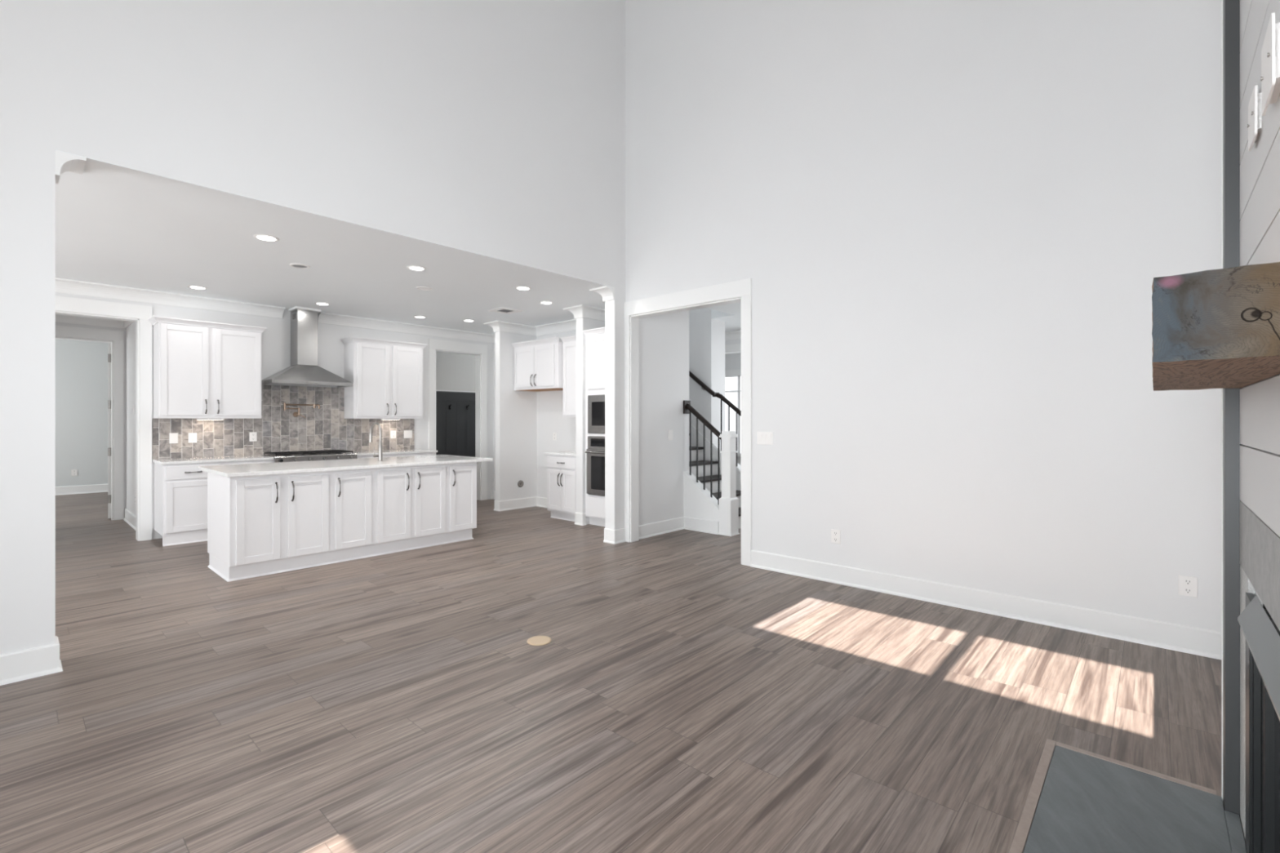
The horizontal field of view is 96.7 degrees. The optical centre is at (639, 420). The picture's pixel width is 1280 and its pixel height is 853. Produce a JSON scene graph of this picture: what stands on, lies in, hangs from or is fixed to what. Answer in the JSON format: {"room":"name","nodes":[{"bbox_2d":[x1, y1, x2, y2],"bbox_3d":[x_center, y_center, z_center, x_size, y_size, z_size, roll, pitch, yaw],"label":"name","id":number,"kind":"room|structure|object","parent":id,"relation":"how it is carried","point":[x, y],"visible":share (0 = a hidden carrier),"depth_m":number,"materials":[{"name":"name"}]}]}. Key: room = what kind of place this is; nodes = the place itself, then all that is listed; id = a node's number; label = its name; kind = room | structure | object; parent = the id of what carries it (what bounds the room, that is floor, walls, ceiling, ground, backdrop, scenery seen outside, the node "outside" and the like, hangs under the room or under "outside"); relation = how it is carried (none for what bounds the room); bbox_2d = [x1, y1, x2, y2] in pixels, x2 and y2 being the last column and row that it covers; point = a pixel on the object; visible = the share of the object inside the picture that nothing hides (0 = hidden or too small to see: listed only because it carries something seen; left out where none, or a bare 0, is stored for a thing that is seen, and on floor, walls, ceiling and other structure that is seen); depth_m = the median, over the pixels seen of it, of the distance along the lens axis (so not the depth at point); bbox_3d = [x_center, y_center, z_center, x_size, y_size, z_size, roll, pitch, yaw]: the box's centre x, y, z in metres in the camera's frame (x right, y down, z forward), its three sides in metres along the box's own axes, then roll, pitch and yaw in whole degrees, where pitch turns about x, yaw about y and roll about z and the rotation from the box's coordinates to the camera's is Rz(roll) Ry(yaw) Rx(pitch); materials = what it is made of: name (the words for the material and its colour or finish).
{"room":"living room","nodes":[
{"label":"living room","id":0,"kind":"room"},
{"bbox_2d":[55,339,107,486],"bbox_3d":[-10.766,-0.050,10.004,0.110,2.800,5.600,0,0,42],"label":"wall","id":1,"kind":"structure","parent":0,"point":[81,366],"depth_m":10.46,"materials":[{"name":"paint"}]},
{"bbox_2d":[71,469,77,475],"bbox_3d":[-10.332,0.960,10.394,0.009,0.115,0.080,0,0,42],"label":"wall outlet","id":2,"kind":"object","parent":1,"relation":"attached to","point":[73,472],"visible":1,"depth_m":10.39,"materials":[{"name":"white plastic"}]},
{"bbox_2d":[55,484,107,495],"bbox_3d":[-10.715,1.275,9.958,0.028,0.150,5.400,0,0,42],"label":"baseboard","id":3,"kind":"structure","parent":1,"relation":"attached to","point":[70,490],"depth_m":10.45,"materials":[{"name":"paint"}]},
{"bbox_2d":[55,322,125,508],"bbox_3d":[-7.625,-0.050,7.164,0.120,2.800,5.600,0,0,42],"label":"wall","id":4,"kind":"structure","parent":0,"point":[56,323],"depth_m":7.75,"materials":[{"name":"paint"}]},
{"bbox_2d":[55,325,124,520],"bbox_3d":[-7.420,0.071,7.375,0.146,2.557,1.068,0,0,42],"label":"trim","id":5,"kind":"structure","parent":4,"relation":"attached to","point":[64,332],"depth_m":7.67,"materials":[{"name":"paint"}]},
{"bbox_2d":[107,342,111,518],"bbox_3d":[-7.467,0.144,8.021,0.046,2.388,0.830,0,0,-43],"label":"door","id":6,"kind":"structure","parent":4,"relation":"in","point":[108,344],"depth_m":7.72,"materials":[{"name":"paint"}]},
{"bbox_2d":[125,321,135,515],"bbox_3d":[-6.287,-0.050,7.181,1.840,2.800,0.120,0,0,42],"label":"wall","id":7,"kind":"structure","parent":0,"point":[131,330],"depth_m":7.41,"materials":[{"name":"paint"}]},
{"bbox_2d":[123,508,135,530],"bbox_3d":[-6.337,1.275,7.127,1.840,0.150,0.028,0,0,42],"label":"baseboard","id":8,"kind":"structure","parent":7,"relation":"attached to","point":[129,517],"depth_m":7.35,"materials":[{"name":"paint"}]},
{"bbox_2d":[55,292,493,539],"bbox_3d":[-5.593,-0.050,6.473,0.140,2.800,9.300,0,0,42],"label":"wall","id":9,"kind":"structure","parent":0,"point":[276,339],"depth_m":7.73,"materials":[{"name":"paint"}]},
{"bbox_2d":[55,295,151,541],"bbox_3d":[-6.117,0.033,5.878,0.166,2.635,1.625,0,0,42],"label":"trim","id":10,"kind":"structure","parent":9,"relation":"attached to","point":[142,313],"depth_m":6.37,"materials":[{"name":"paint"}]},
{"bbox_2d":[55,277,284,318],"bbox_3d":[-6.580,-1.385,5.188,0.120,0.130,5.870,0,0,42],"label":"trim","id":11,"kind":"structure","parent":9,"relation":"attached to","point":[62,286],"depth_m":6.47,"materials":[{"name":"paint"}]},
{"bbox_2d":[148,315,267,418],"bbox_3d":[-5.047,-0.576,6.680,0.386,1.112,1.066,0,0,42],"label":"upper cabinet","id":12,"kind":"object","parent":9,"relation":"attached to","point":[202,369],"visible":1,"depth_m":6.51,"materials":[{"name":"paint"}]},
{"bbox_2d":[195,418,224,420],"bbox_3d":[-5.074,-0.010,6.718,0.060,0.018,0.260,0,0,42],"label":"light","id":13,"kind":"object","parent":12,"relation":"attached to","point":[196,419],"visible":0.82,"depth_m":6.70,"materials":[{"name":"white plastic"}]},
{"bbox_2d":[152,384,414,459],"bbox_3d":[-4.491,-0.003,7.580,0.010,0.894,3.070,0,0,42],"label":"tile backsplash","id":14,"kind":"structure","parent":9,"relation":"attached to","point":[325,428],"depth_m":7.42,"materials":[{"name":"grey tile"}]},
{"bbox_2d":[168,432,177,443],"bbox_3d":[-5.386,0.210,6.572,0.012,0.120,0.078,0,0,42],"label":"light switch","id":15,"kind":"object","parent":14,"relation":"attached to","point":[173,437],"visible":1,"depth_m":6.57,"materials":[{"name":"white plastic"}]},
{"bbox_2d":[188,432,196,443],"bbox_3d":[-5.270,0.210,6.702,0.009,0.115,0.080,0,0,42],"label":"wall outlet","id":16,"kind":"object","parent":14,"relation":"attached to","point":[192,437],"visible":1,"depth_m":6.70,"materials":[{"name":"white plastic"}]},
{"bbox_2d":[248,431,257,441],"bbox_3d":[-4.864,0.210,7.152,0.009,0.115,0.080,0,0,42],"label":"wall outlet","id":17,"kind":"object","parent":14,"relation":"attached to","point":[252,436],"visible":1,"depth_m":7.15,"materials":[{"name":"white plastic"}]},
{"bbox_2d":[283,402,319,417],"bbox_3d":[-4.455,-0.125,7.482,0.175,0.200,0.433,0,0,42],"label":"pot filler","id":18,"kind":"object","parent":14,"relation":"attached to","point":[295,414],"visible":1,"depth_m":7.44,"materials":[{"name":"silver metal"}]},
{"bbox_2d":[391,431,395,438],"bbox_3d":[-3.672,0.215,8.470,0.009,0.115,0.080,0,0,42],"label":"wall outlet","id":19,"kind":"object","parent":14,"relation":"attached to","point":[393,433],"visible":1,"depth_m":8.47,"materials":[{"name":"white plastic"}]},
{"bbox_2d":[404,430,412,438],"bbox_3d":[-3.520,0.215,8.636,0.012,0.120,0.128,0,0,42],"label":"light switch","id":20,"kind":"object","parent":14,"relation":"attached to","point":[407,433],"visible":1,"depth_m":8.63,"materials":[{"name":"white plastic"}]},
{"bbox_2d":[261,306,352,387],"bbox_3d":[-4.323,-0.950,7.398,0.502,1.000,0.935,0,0,42],"label":"range hood","id":21,"kind":"object","parent":9,"relation":"attached to","point":[304,369],"visible":1,"depth_m":7.35,"materials":[{"name":"silver metal"}]},
{"bbox_2d":[340,336,427,418],"bbox_3d":[-3.667,-0.576,8.206,0.386,1.112,1.091,0,0,42],"label":"upper cabinet","id":22,"kind":"object","parent":9,"relation":"attached to","point":[386,376],"visible":1,"depth_m":8.03,"materials":[{"name":"paint"}]},
{"bbox_2d":[381,418,400,420],"bbox_3d":[-3.639,-0.010,8.306,0.060,0.018,0.260,0,0,42],"label":"light","id":23,"kind":"object","parent":22,"relation":"attached to","point":[381,419],"visible":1,"depth_m":8.28,"materials":[{"name":"white plastic"}]},
{"bbox_2d":[428,338,487,500],"bbox_3d":[-3.002,0.040,9.323,0.166,2.620,1.044,0,0,42],"label":"trim","id":24,"kind":"structure","parent":9,"relation":"attached to","point":[443,346],"depth_m":9.58,"materials":[{"name":"paint"}]},
{"bbox_2d":[0,0,688,654],"bbox_3d":[-2.282,-1.950,4.096,0.180,6.600,8.455,0,0,42],"label":"wall","id":25,"kind":"structure","parent":0,"point":[491,128],"depth_m":4.11,"materials":[{"name":"paint"}]},
{"bbox_2d":[0,635,62,685],"bbox_3d":[-4.103,1.275,2.084,0.178,0.150,2.788,0,0,42],"label":"baseboard","id":26,"kind":"structure","parent":25,"relation":"attached to","point":[28,664],"depth_m":2.98,"materials":[{"name":"paint"}]},
{"bbox_2d":[55,150,86,183],"bbox_3d":[-4.429,-1.385,1.834,0.269,0.130,3.780,0,0,42],"label":"trim","id":27,"kind":"structure","parent":25,"relation":"attached to","point":[64,162],"depth_m":3.12,"materials":[{"name":"paint"}]},
{"bbox_2d":[603,528,626,544],"bbox_3d":[-0.280,1.275,6.311,0.178,0.150,0.183,0,0,42],"label":"baseboard","id":28,"kind":"structure","parent":25,"relation":"attached to","point":[611,536],"depth_m":6.25,"materials":[{"name":"paint"}]},
{"bbox_2d":[639,516,684,539],"bbox_3d":[0.252,1.275,6.744,0.028,0.150,0.898,0,0,42],"label":"baseboard","id":29,"kind":"structure","parent":25,"relation":"attached to","point":[653,529],"depth_m":6.73,"materials":[{"name":"paint"}]},
{"bbox_2d":[668,430,672,440],"bbox_3d":[0.373,0.185,6.889,0.012,0.120,0.078,0,0,42],"label":"light switch","id":30,"kind":"object","parent":25,"relation":"attached to","point":[670,432],"visible":1,"depth_m":6.88,"materials":[{"name":"white plastic"}]},
{"bbox_2d":[55,150,741,342],"bbox_3d":[-2.865,-2.900,6.635,16.350,2.900,13.200,0,0,42],"label":"ceiling","id":31,"kind":"structure","parent":0,"point":[116,224],"depth_m":5.20,"materials":[{"name":"paint"}]},
{"bbox_2d":[187,285,207,289],"bbox_3d":[-4.830,-1.446,6.212,0.176,0.007,0.176,0,0,42],"label":"recessed light","id":32,"kind":"object","parent":31,"relation":"in","point":[190,286],"visible":1,"depth_m":6.20,"materials":[{"name":"white plastic"}]},
{"bbox_2d":[253,234,279,241],"bbox_3d":[-2.970,-1.446,4.523,0.176,0.007,0.176,0,0,42],"label":"recessed light","id":33,"kind":"object","parent":31,"relation":"in","point":[261,237],"visible":1,"depth_m":4.50,"materials":[{"name":"white plastic"}]},
{"bbox_2d":[289,263,310,268],"bbox_3d":[-3.193,-1.445,5.342,0.168,0.010,0.168,0,0,42],"label":"cover plate","id":34,"kind":"object","parent":31,"relation":"attached to","point":[295,265],"visible":1,"depth_m":5.33,"materials":[{"name":"white plastic"}]},
{"bbox_2d":[314,302,329,305],"bbox_3d":[-3.956,-1.446,7.086,0.176,0.007,0.176,0,0,42],"label":"recessed light","id":35,"kind":"object","parent":31,"relation":"in","point":[316,303],"visible":1,"depth_m":7.07,"materials":[{"name":"white"}]},
{"bbox_2d":[406,265,426,271],"bbox_3d":[-2.129,-1.446,5.427,0.176,0.007,0.176,0,0,42],"label":"recessed light","id":36,"kind":"object","parent":31,"relation":"in","point":[412,267],"visible":1,"depth_m":5.40,"materials":[{"name":"white plastic"}]},
{"bbox_2d":[413,315,426,318],"bbox_3d":[-3.091,-1.446,7.994,0.176,0.007,0.176,0,0,42],"label":"recessed light","id":37,"kind":"object","parent":31,"relation":"in","point":[417,317],"visible":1,"depth_m":7.97,"materials":[{"name":"white"}]},
{"bbox_2d":[415,286,431,290],"bbox_3d":[-2.373,-1.445,6.249,0.168,0.010,0.168,0,0,42],"label":"cover plate","id":38,"kind":"object","parent":31,"relation":"attached to","point":[423,288],"visible":1,"depth_m":6.25,"materials":[{"name":"white plastic"}]},
{"bbox_2d":[462,319,475,321],"bbox_3d":[-2.493,-1.446,8.281,0.176,0.007,0.176,0,0,42],"label":"recessed light","id":39,"kind":"object","parent":31,"relation":"in","point":[464,320],"visible":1,"depth_m":8.24,"materials":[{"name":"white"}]},
{"bbox_2d":[487,306,522,314],"bbox_3d":[-1.781,-1.446,7.529,0.330,0.008,0.330,0,0,42],"label":"ceiling vent","id":40,"kind":"object","parent":31,"relation":"in","point":[498,309],"visible":1,"depth_m":7.51,"materials":[{"name":"white plastic"}]},
{"bbox_2d":[515,286,531,290],"bbox_3d":[-1.283,-1.446,6.249,0.176,0.007,0.176,0,0,42],"label":"recessed light","id":41,"kind":"object","parent":31,"relation":"in","point":[523,288],"visible":1,"depth_m":6.24,"materials":[{"name":"white plastic"}]},
{"bbox_2d":[539,301,553,304],"bbox_3d":[-1.154,-1.446,7.014,0.176,0.007,0.176,0,0,42],"label":"recessed light","id":42,"kind":"object","parent":31,"relation":"in","point":[540,302],"visible":1,"depth_m":6.99,"materials":[{"name":"white plastic"}]},
{"bbox_2d":[435,351,475,391],"bbox_3d":[-3.127,-0.050,10.378,0.120,2.800,3.200,0,0,42],"label":"wall","id":43,"kind":"structure","parent":0,"point":[454,371],"depth_m":10.11,"materials":[{"name":"paint"}]},
{"bbox_2d":[435,390,475,457],"bbox_3d":[-3.042,0.416,10.303,0.106,1.868,2.604,0,0,42],"label":"panel","id":44,"kind":"object","parent":43,"relation":"attached to","point":[455,410],"visible":0.3,"depth_m":10.07,"materials":[{"name":"grey paint"}]},
{"bbox_2d":[493,317,604,524],"bbox_3d":[-1.258,-1.950,8.263,3.890,6.600,0.830,0,0,42],"label":"wall","id":45,"kind":"structure","parent":0,"point":[525,423],"depth_m":8.59,"materials":[{"name":"paint"}]},
{"bbox_2d":[317,285,614,342],"bbox_3d":[-1.951,-1.385,7.386,4.039,0.130,2.760,0,0,42],"label":"trim","id":46,"kind":"structure","parent":45,"relation":"attached to","point":[607,293],"depth_m":8.43,"materials":[{"name":"paint"}]},
{"bbox_2d":[490,489,546,511],"bbox_3d":[-1.945,1.275,8.764,2.200,0.150,0.708,0,0,42],"label":"baseboard","id":47,"kind":"structure","parent":45,"relation":"attached to","point":[502,505],"depth_m":8.73,"materials":[{"name":"paint"}]},
{"bbox_2d":[517,480,523,487],"bbox_3d":[-1.824,0.975,8.713,0.026,0.104,0.104,0,0,42],"label":"box","id":48,"kind":"object","parent":45,"relation":"attached to","point":[520,483],"visible":1,"depth_m":8.71,"materials":[{"name":"silver metal"}]},
{"bbox_2d":[511,337,563,391],"bbox_3d":[-1.401,-0.801,8.418,1.040,0.711,0.488,0,0,42],"label":"upper cabinet","id":49,"kind":"object","parent":45,"relation":"attached to","point":[538,363],"visible":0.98,"depth_m":8.21,"materials":[{"name":"paint"}]},
{"bbox_2d":[552,432,556,440],"bbox_3d":[-1.295,0.250,8.647,0.080,0.115,0.009,0,0,42],"label":"wall outlet","id":50,"kind":"object","parent":45,"relation":"attached to","point":[554,434],"visible":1,"depth_m":8.64,"materials":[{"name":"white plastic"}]},
{"bbox_2d":[560,334,576,417],"bbox_3d":[-0.770,-0.599,7.902,0.575,1.117,0.408,0,0,42],"label":"upper cabinet","id":51,"kind":"object","parent":45,"relation":"attached to","point":[569,342],"visible":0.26,"depth_m":7.87,"materials":[{"name":"paint"}]},
{"bbox_2d":[574,512,586,525],"bbox_3d":[-0.770,1.275,7.351,0.158,0.150,0.068,0,0,42],"label":"baseboard","id":52,"kind":"structure","parent":45,"relation":"attached to","point":[580,518],"depth_m":7.32,"materials":[{"name":"paint"}]},
{"bbox_2d":[0,492,1245,852],"bbox_3d":[-2.354,1.375,7.386,16.600,0.050,16.200,0,0,42],"label":"floor","id":53,"kind":"structure","parent":0,"point":[684,696],"depth_m":2.67,"materials":[{"name":"brown wood"}]},
{"bbox_2d":[154,462,221,546],"bbox_3d":[-5.114,0.913,6.443,0.607,0.874,0.515,0,0,42],"label":"base cabinet","id":54,"kind":"object","parent":53,"relation":"on","point":[180,490],"visible":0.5,"depth_m":6.23,"materials":[{"name":"paint"}]},
{"bbox_2d":[152,448,437,464],"bbox_3d":[-4.249,0.460,7.415,0.570,0.030,3.150,0,0,42],"label":"countertop","id":55,"kind":"structure","parent":54,"relation":"on","point":[245,458],"depth_m":6.71,"materials":[{"name":"white stone"}]},
{"bbox_2d":[261,449,356,462],"bbox_3d":[-4.253,0.464,7.338,0.612,0.111,0.940,0,0,42],"label":"rangetop","id":56,"kind":"object","parent":55,"relation":"on","point":[304,455],"visible":0.98,"depth_m":7.17,"materials":[{"name":"silver metal"}]},
{"bbox_2d":[221,459,273,465],"bbox_3d":[-4.769,0.913,6.824,0.607,0.874,0.510,0,0,42],"label":"base cabinet","id":57,"kind":"object","parent":53,"relation":"on","point":[267,460],"visible":0.02,"depth_m":6.65,"materials":[{"name":"paint"}]},
{"bbox_2d":[207,462,476,582],"bbox_3d":[-2.928,0.913,5.869,0.864,0.874,2.351,0,0,42],"label":"kitchen island","id":58,"kind":"object","parent":53,"relation":"on","point":[260,525],"visible":1,"depth_m":5.35,"materials":[{"name":"paint"}]},
{"bbox_2d":[197,454,493,477],"bbox_3d":[-2.983,0.460,6.038,1.135,0.031,2.549,0,0,42],"label":"island countertop","id":59,"kind":"structure","parent":58,"relation":"on","point":[295,467],"depth_m":5.64,"materials":[{"name":"white stone"}]},
{"bbox_2d":[368,422,382,461],"bbox_3d":[-2.899,0.233,6.237,0.199,0.421,0.103,0,0,42],"label":"kitchen faucet","id":60,"kind":"object","parent":59,"relation":"on","point":[380,455],"visible":1,"depth_m":6.20,"materials":[{"name":"silver metal"}]},
{"bbox_2d":[356,453,395,458],"bbox_3d":[-3.782,0.913,7.916,0.607,0.874,0.540,0,0,42],"label":"base cabinet","id":61,"kind":"object","parent":53,"relation":"on","point":[384,455],"visible":0.06,"depth_m":7.70,"materials":[{"name":"paint"}]},
{"bbox_2d":[395,452,431,457],"bbox_3d":[-3.417,0.913,8.319,0.607,0.874,0.545,0,0,42],"label":"base cabinet","id":62,"kind":"object","parent":53,"relation":"on","point":[430,453],"visible":0.06,"depth_m":8.14,"materials":[{"name":"paint"}]},
{"bbox_2d":[526,635,551,645],"bbox_3d":[-0.616,1.347,3.479,0.150,0.006,0.150,0,0,42],"label":"floor outlet","id":63,"kind":"object","parent":53,"relation":"on","point":[536,640],"visible":1,"depth_m":3.47,"materials":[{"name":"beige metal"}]},
{"bbox_2d":[546,454,576,521],"bbox_3d":[-0.878,0.913,7.825,0.632,0.874,0.619,0,0,42],"label":"base cabinet","id":64,"kind":"object","parent":53,"relation":"on","point":[561,469],"visible":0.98,"depth_m":7.62,"materials":[{"name":"paint"}]},
{"bbox_2d":[544,450,576,456],"bbox_3d":[-0.869,0.460,7.853,0.658,0.030,0.614,0,0,42],"label":"countertop","id":65,"kind":"structure","parent":64,"relation":"on","point":[572,453],"depth_m":7.71,"materials":[{"name":"white stone"}]},
{"bbox_2d":[582,327,604,526],"bbox_3d":[-0.199,0.099,7.232,0.900,2.502,0.631,0,0,42],"label":"oven tower","id":66,"kind":"object","parent":53,"relation":"on","point":[594,338],"visible":0.22,"depth_m":7.22,"materials":[{"name":"paint"}]},
{"bbox_2d":[585,435,604,496],"bbox_3d":[-0.232,0.579,7.195,0.788,0.742,0.587,0,0,42],"label":"wall oven","id":67,"kind":"object","parent":66,"relation":"in","point":[595,451],"visible":0.34,"depth_m":7.16,"materials":[{"name":"silver metal"}]},
{"bbox_2d":[587,395,604,433],"bbox_3d":[-0.228,-0.074,7.199,0.788,0.482,0.476,0,0,42],"label":"microwave","id":68,"kind":"object","parent":66,"relation":"in","point":[596,403],"visible":0.35,"depth_m":7.17,"materials":[{"name":"silver metal"}]},
{"bbox_2d":[683,370,741,536],"bbox_3d":[0.192,-0.264,8.207,3.440,3.228,1.248,0,0,42],"label":"staircase","id":69,"kind":"structure","parent":53,"relation":"on","point":[712,484],"depth_m":6.95,"materials":[{"name":"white wood"}]},
{"bbox_2d":[1008,738,1246,852],"bbox_3d":[1.322,1.345,1.552,0.549,0.011,1.775,0,0,42],"label":"hearth","id":70,"kind":"object","parent":53,"relation":"on","point":[1078,800],"visible":1,"depth_m":1.94,"materials":[{"name":"stone"}]},
{"bbox_2d":[1221,0,1279,841],"bbox_3d":[1.648,-1.945,1.243,0.421,6.590,1.754,0,0,42],"label":"fireplace","id":71,"kind":"object","parent":53,"relation":"on","point":[1251,180],"visible":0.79,"depth_m":1.84,"materials":[{"name":"paint"}]},
{"bbox_2d":[1151,262,1279,391],"bbox_3d":[1.489,-0.186,1.490,0.218,0.160,1.363,0,0,42],"label":"mantel beam","id":72,"kind":"structure","parent":71,"relation":"attached to","point":[1214,328],"depth_m":1.02,"materials":[{"name":"brown wood"}]},
{"bbox_2d":[1247,84,1261,151],"bbox_3d":[1.712,-0.840,1.586,0.018,0.135,0.150,0,2,42],"label":"cover plate","id":73,"kind":"object","parent":71,"relation":"attached to","point":[1254,126],"visible":0.99,"depth_m":1.55,"materials":[{"name":"white plastic"}]},
{"bbox_2d":[1237,592,1279,852],"bbox_3d":[1.580,0.914,1.207,0.394,0.849,1.268,0,0,42],"label":"firebox insert","id":74,"kind":"object","parent":71,"relation":"in","point":[1260,632],"visible":0.88,"depth_m":1.57,"materials":[{"name":"black metal"}]},
{"bbox_2d":[1237,595,1279,720],"bbox_3d":[1.401,0.514,1.268,0.048,0.040,0.959,0,0,42],"label":"hood","id":75,"kind":"object","parent":74,"relation":"attached to","point":[1263,639],"depth_m":1.30,"materials":[{"name":"grey metal"}]},
{"bbox_2d":[1260,12,1279,115],"bbox_3d":[1.461,-0.820,1.315,0.026,0.172,0.177,0,0,42],"label":"cover plate","id":76,"kind":"object","parent":71,"relation":"attached to","point":[1270,51],"visible":1,"depth_m":1.29,"materials":[{"name":"white plastic"}]},
{"bbox_2d":[688,307,724,446],"bbox_3d":[-0.457,-1.450,9.709,4.300,5.600,0.350,0,0,42],"label":"wall","id":77,"kind":"structure","parent":0,"point":[706,334],"depth_m":8.26,"materials":[{"name":"paint"}]},
{"bbox_2d":[724,352,741,466],"bbox_3d":[3.667,-0.050,9.573,10.600,2.800,0.120,0,0,42],"label":"wall","id":78,"kind":"structure","parent":0,"point":[732,361],"depth_m":11.14,"materials":[{"name":"paint"}]},
{"bbox_2d":[724,368,741,456],"bbox_3d":[2.872,-0.140,10.184,4.020,1.680,0.160,0,0,42],"label":"window","id":79,"kind":"structure","parent":78,"relation":"in","point":[733,379],"depth_m":11.13,"materials":[{"name":"paint"}]},
{"bbox_2d":[724,338,741,354],"bbox_3d":[2.661,-0.050,8.460,10.600,2.800,0.120,0,0,42],"label":"wall","id":80,"kind":"structure","parent":0,"point":[738,340],"depth_m":9.40,"materials":[{"name":"paint"}]},
{"bbox_2d":[724,330,741,340],"bbox_3d":[2.736,-1.390,8.244,7.000,0.120,0.100,0,0,42],"label":"trim","id":81,"kind":"structure","parent":80,"relation":"attached to","point":[735,335],"depth_m":9.35,"materials":[{"name":"paint"}]},
{"bbox_2d":[724,343,741,352],"bbox_3d":[2.152,-1.185,8.829,2.850,0.130,0.015,0,0,42],"label":"trim","id":82,"kind":"structure","parent":80,"relation":"attached to","point":[737,347],"depth_m":9.38,"materials":[{"name":"paint"}]},
{"bbox_2d":[625,0,1221,631],"bbox_3d":[1.761,-1.950,4.691,5.080,6.600,0.120,0,0,42],"label":"wall","id":83,"kind":"structure","parent":0,"point":[952,224],"depth_m":4.12,"materials":[{"name":"paint"}]},
{"bbox_2d":[624,278,751,566],"bbox_3d":[0.471,0.020,5.845,1.617,2.660,0.147,0,0,42],"label":"trim","id":84,"kind":"structure","parent":83,"relation":"attached to","point":[740,291],"depth_m":5.87,"materials":[{"name":"paint"}]},
{"bbox_2d":[756,431,773,444],"bbox_3d":[1.134,0.165,5.168,0.160,0.115,0.012,0,0,42],"label":"light switch","id":85,"kind":"object","parent":83,"relation":"attached to","point":[762,437],"visible":1,"depth_m":5.16,"materials":[{"name":"white plastic"}]},
{"bbox_2d":[831,528,840,544],"bbox_3d":[1.626,0.967,4.725,0.080,0.115,0.009,0,0,42],"label":"wall outlet","id":86,"kind":"object","parent":83,"relation":"attached to","point":[835,534],"visible":1,"depth_m":4.72,"materials":[{"name":"white plastic"}]},
{"bbox_2d":[750,550,1221,659],"bbox_3d":[2.274,1.275,4.127,3.362,0.150,0.028,0,0,42],"label":"baseboard","id":87,"kind":"structure","parent":83,"relation":"attached to","point":[1170,636],"depth_m":3.87,"materials":[{"name":"paint"}]},
{"bbox_2d":[1178,575,1197,597],"bbox_3d":[3.190,0.967,3.311,0.080,0.115,0.009,0,0,42],"label":"wall outlet","id":88,"kind":"object","parent":83,"relation":"attached to","point":[1188,585],"visible":1,"depth_m":3.31,"materials":[{"name":"white plastic"}]},
{"bbox_2d":[1184,578,1191,584],"bbox_3d":[3.187,0.941,3.309,0.033,0.033,0.003,0,0,42],"label":"socket","id":89,"kind":"object","parent":88,"relation":"attached to","point":[1187,581],"depth_m":3.31,"materials":[{"name":"white plastic"}]},
{"bbox_2d":[1184,587,1191,593],"bbox_3d":[3.187,0.993,3.309,0.033,0.033,0.003,0,0,42],"label":"socket","id":90,"kind":"object","parent":88,"relation":"attached to","point":[1187,590],"depth_m":3.31,"materials":[{"name":"white plastic"}]},
{"bbox_3d":[-7.474,-0.050,5.869,1.840,2.800,0.120,0,0,42],"label":"wall","id":91,"kind":"structure","parent":0,"visible":0},
{"bbox_2d":[55,314,133,328],"bbox_3d":[-6.881,-1.320,6.525,1.840,0.140,1.650,0,0,42],"label":"trim","id":92,"kind":"structure","parent":91,"relation":"attached to","point":[59,317],"depth_m":7.48,"materials":[{"name":"paint"}]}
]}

